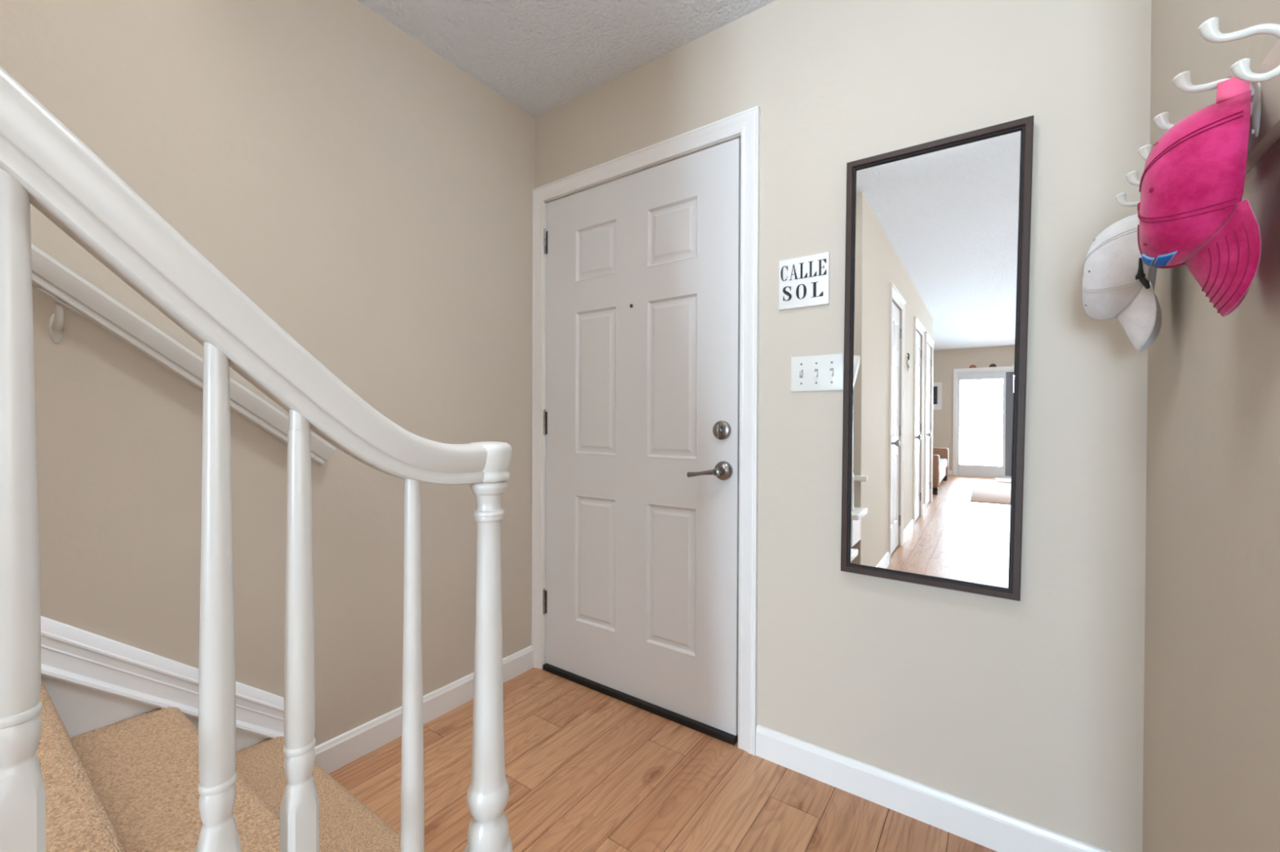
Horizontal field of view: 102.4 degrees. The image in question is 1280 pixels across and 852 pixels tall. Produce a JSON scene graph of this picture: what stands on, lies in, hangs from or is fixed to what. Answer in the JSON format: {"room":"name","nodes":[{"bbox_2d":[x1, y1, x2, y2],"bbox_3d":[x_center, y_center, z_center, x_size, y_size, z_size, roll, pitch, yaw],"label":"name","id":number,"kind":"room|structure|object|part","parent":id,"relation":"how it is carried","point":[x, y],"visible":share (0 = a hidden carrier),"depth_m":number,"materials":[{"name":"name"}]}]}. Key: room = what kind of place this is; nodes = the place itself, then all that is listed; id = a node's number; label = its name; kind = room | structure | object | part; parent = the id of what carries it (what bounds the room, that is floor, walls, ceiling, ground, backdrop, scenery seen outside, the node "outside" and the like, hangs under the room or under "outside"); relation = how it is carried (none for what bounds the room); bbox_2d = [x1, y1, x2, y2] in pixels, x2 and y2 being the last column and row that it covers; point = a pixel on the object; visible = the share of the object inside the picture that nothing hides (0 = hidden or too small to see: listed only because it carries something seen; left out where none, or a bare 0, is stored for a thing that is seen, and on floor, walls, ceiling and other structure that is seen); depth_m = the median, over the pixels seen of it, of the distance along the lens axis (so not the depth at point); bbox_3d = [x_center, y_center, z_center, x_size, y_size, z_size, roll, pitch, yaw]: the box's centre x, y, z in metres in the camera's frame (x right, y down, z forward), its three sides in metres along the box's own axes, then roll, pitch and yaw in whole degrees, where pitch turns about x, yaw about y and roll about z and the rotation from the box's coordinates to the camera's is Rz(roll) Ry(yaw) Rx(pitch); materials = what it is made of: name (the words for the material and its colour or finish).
{"room":"entrance hall","nodes":[
{"label":"entrance hall","id":0,"kind":"room"},
{"bbox_2d":[0,0,535,746],"bbox_3d":[-3.435,-1.384,-1.810,0.120,4.950,10.120,1,1,35],"label":"wall","id":1,"kind":"structure","parent":0,"point":[371,195],"depth_m":1.52,"materials":[{"name":"beige paint"}]},
{"bbox_2d":[40,675,268,751],"bbox_3d":[-1.894,-0.252,0.269,0.012,2.664,3.045,1,1,35],"label":"trim","id":2,"kind":"structure","parent":1,"relation":"attached to","point":[81,710],"depth_m":1.18,"materials":[{"name":"white paint"}]},
{"bbox_2d":[40,615,284,738],"bbox_3d":[-1.888,-0.370,0.264,0.026,2.627,3.045,1,1,35],"label":"trim","id":3,"kind":"structure","parent":1,"relation":"attached to","point":[69,654],"depth_m":1.23,"materials":[{"name":"white paint"}]},
{"bbox_2d":[31,244,336,465],"bbox_3d":[-1.724,-0.917,0.444,0.077,2.076,2.732,1,1,35],"label":"wall handrail","id":4,"kind":"object","parent":1,"relation":"attached to","point":[51,278],"visible":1,"depth_m":1.19,"materials":[{"name":"grey paint"}]},
{"bbox_2d":[314,645,533,773],"bbox_3d":[-0.743,1.025,1.912,0.014,0.096,0.952,1,1,35],"label":"baseboard","id":5,"kind":"structure","parent":1,"relation":"attached to","point":[343,749],"depth_m":1.76,"materials":[{"name":"white paint"}]},
{"bbox_2d":[355,0,776,117],"bbox_3d":[-1.508,-1.395,-3.172,4.840,0.120,10.360,1,1,35],"label":"ceiling","id":6,"kind":"structure","parent":0,"point":[540,55],"depth_m":1.79,"materials":[{"name":"white paint"}]},
{"bbox_2d":[328,667,997,851],"bbox_3d":[-1.511,1.168,-3.145,4.640,0.120,10.340,1,1,35],"label":"floor","id":7,"kind":"structure","parent":0,"point":[588,770],"depth_m":1.52,"materials":[{"name":"brown wood"}]},
{"bbox_2d":[35,680,400,851],"bbox_3d":[-1.466,-0.153,-0.067,1.073,2.476,3.048,1,1,35],"label":"staircase","id":8,"kind":"structure","parent":7,"relation":"on","point":[131,784],"depth_m":0.99,"materials":[{"name":"beige carpet"}]},
{"bbox_2d":[0,66,512,851],"bbox_3d":[-0.424,0.250,0.595,0.078,1.286,0.688,1,1,35],"label":"balustrade","id":9,"kind":"object","parent":8,"relation":"on","point":[44,165],"visible":1,"depth_m":0.54,"materials":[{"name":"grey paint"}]},
{"bbox_3d":[-0.435,-0.151,0.575,0.054,0.484,0.647,0,1,35],"label":"handrail","id":10,"kind":"part","parent":9,"relation":"part of","materials":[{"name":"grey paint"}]},
{"bbox_3d":[-0.249,0.490,0.846,0.078,0.800,0.078,0,1,35],"label":"newel post","id":11,"kind":"part","parent":9,"relation":"part of","materials":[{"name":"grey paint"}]},
{"bbox_2d":[535,0,1151,851],"bbox_3d":[0.371,-0.143,1.776,2.213,2.443,0.120,1,1,35],"label":"wall","id":12,"kind":"structure","parent":0,"point":[1030,709],"depth_m":1.37,"materials":[{"name":"beige paint"}]},
{"bbox_2d":[542,137,740,745],"bbox_3d":[-0.046,0.049,1.997,0.930,2.050,0.118,1,1,35],"label":"door","id":13,"kind":"structure","parent":12,"relation":"in","point":[642,415],"depth_m":1.96,"materials":[{"name":"white paint"}]},
{"bbox_3d":[0.222,0.160,1.762,0.124,0.039,0.043,0,1,35],"label":"lever","id":14,"kind":"part","parent":13,"relation":"part of","materials":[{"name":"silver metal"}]},
{"bbox_2d":[531,106,759,755],"bbox_3d":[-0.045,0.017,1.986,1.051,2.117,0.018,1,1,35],"label":"trim","id":15,"kind":"structure","parent":12,"relation":"attached to","point":[746,123],"depth_m":1.71,"materials":[{"name":"white paint"}]},
{"bbox_2d":[778,252,829,310],"bbox_3d":[0.507,-0.447,1.597,0.155,0.156,0.011,1,1,35],"label":"street sign","id":16,"kind":"object","parent":12,"relation":"attached to","point":[804,281],"visible":1,"depth_m":1.59,"materials":[{"name":"white"}]},
{"bbox_2d":[791,353,844,391],"bbox_3d":[0.538,-0.162,1.574,0.160,0.110,0.016,1,1,35],"label":"switch plate","id":17,"kind":"object","parent":12,"relation":"attached to","point":[816,372],"visible":0.98,"depth_m":1.57,"materials":[{"name":"white plastic"}]},
{"bbox_2d":[755,724,1111,851],"bbox_3d":[0.752,1.034,1.430,0.905,0.096,0.014,1,1,35],"label":"baseboard","id":18,"kind":"structure","parent":12,"relation":"attached to","point":[997,831],"depth_m":1.42,"materials":[{"name":"white paint"}]},
{"bbox_2d":[840,115,1034,601],"bbox_3d":[0.779,-0.166,1.391,0.443,1.194,0.031,0,1,35],"label":"wall mirror","id":19,"kind":"object","parent":12,"relation":"attached to","point":[937,260],"visible":1,"depth_m":1.38,"materials":[{"name":"clear mirror"}]},
{"bbox_2d":[1142,0,1279,851],"bbox_3d":[0.859,-0.133,0.654,0.120,2.443,1.150,1,1,35],"label":"wall","id":20,"kind":"structure","parent":0,"point":[1211,772],"depth_m":0.79,"materials":[{"name":"beige paint"}]},
{"bbox_2d":[1115,17,1279,207],"bbox_3d":[0.796,-0.392,0.745,0.090,0.109,0.730,1,1,35],"label":"coat rack","id":21,"kind":"object","parent":20,"relation":"attached to","point":[1264,118],"visible":0.38,"depth_m":0.60,"materials":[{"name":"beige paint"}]},
{"bbox_2d":[1081,213,1161,352],"bbox_3d":[0.932,-0.287,1.000,0.165,0.292,0.112,0,1,-42],"label":"baseball cap","id":22,"kind":"object","parent":21,"relation":"hanging from","point":[1116,283],"visible":0.93,"depth_m":0.96,"materials":[{"name":"grey fabric"}]},
{"bbox_2d":[1137,76,1261,316],"bbox_3d":[0.706,-0.283,0.657,0.152,0.293,0.104,0,1,-43],"label":"baseball cap","id":23,"kind":"object","parent":21,"relation":"hanging from","point":[1192,213],"visible":1,"depth_m":0.61,"materials":[{"name":"pink fabric"}]},
{"bbox_3d":[0.704,-0.300,0.658,0.152,0.184,0.095,0,1,-43],"label":"crown","id":24,"kind":"part","parent":23,"relation":"part of","materials":[{"name":"pink fabric"}]},
{"bbox_3d":[0.826,-0.384,0.725,0.018,0.092,0.730,0,1,35],"label":"rail","id":25,"kind":"part","parent":21,"relation":"part of","materials":[{"name":"beige paint"}]}
]}

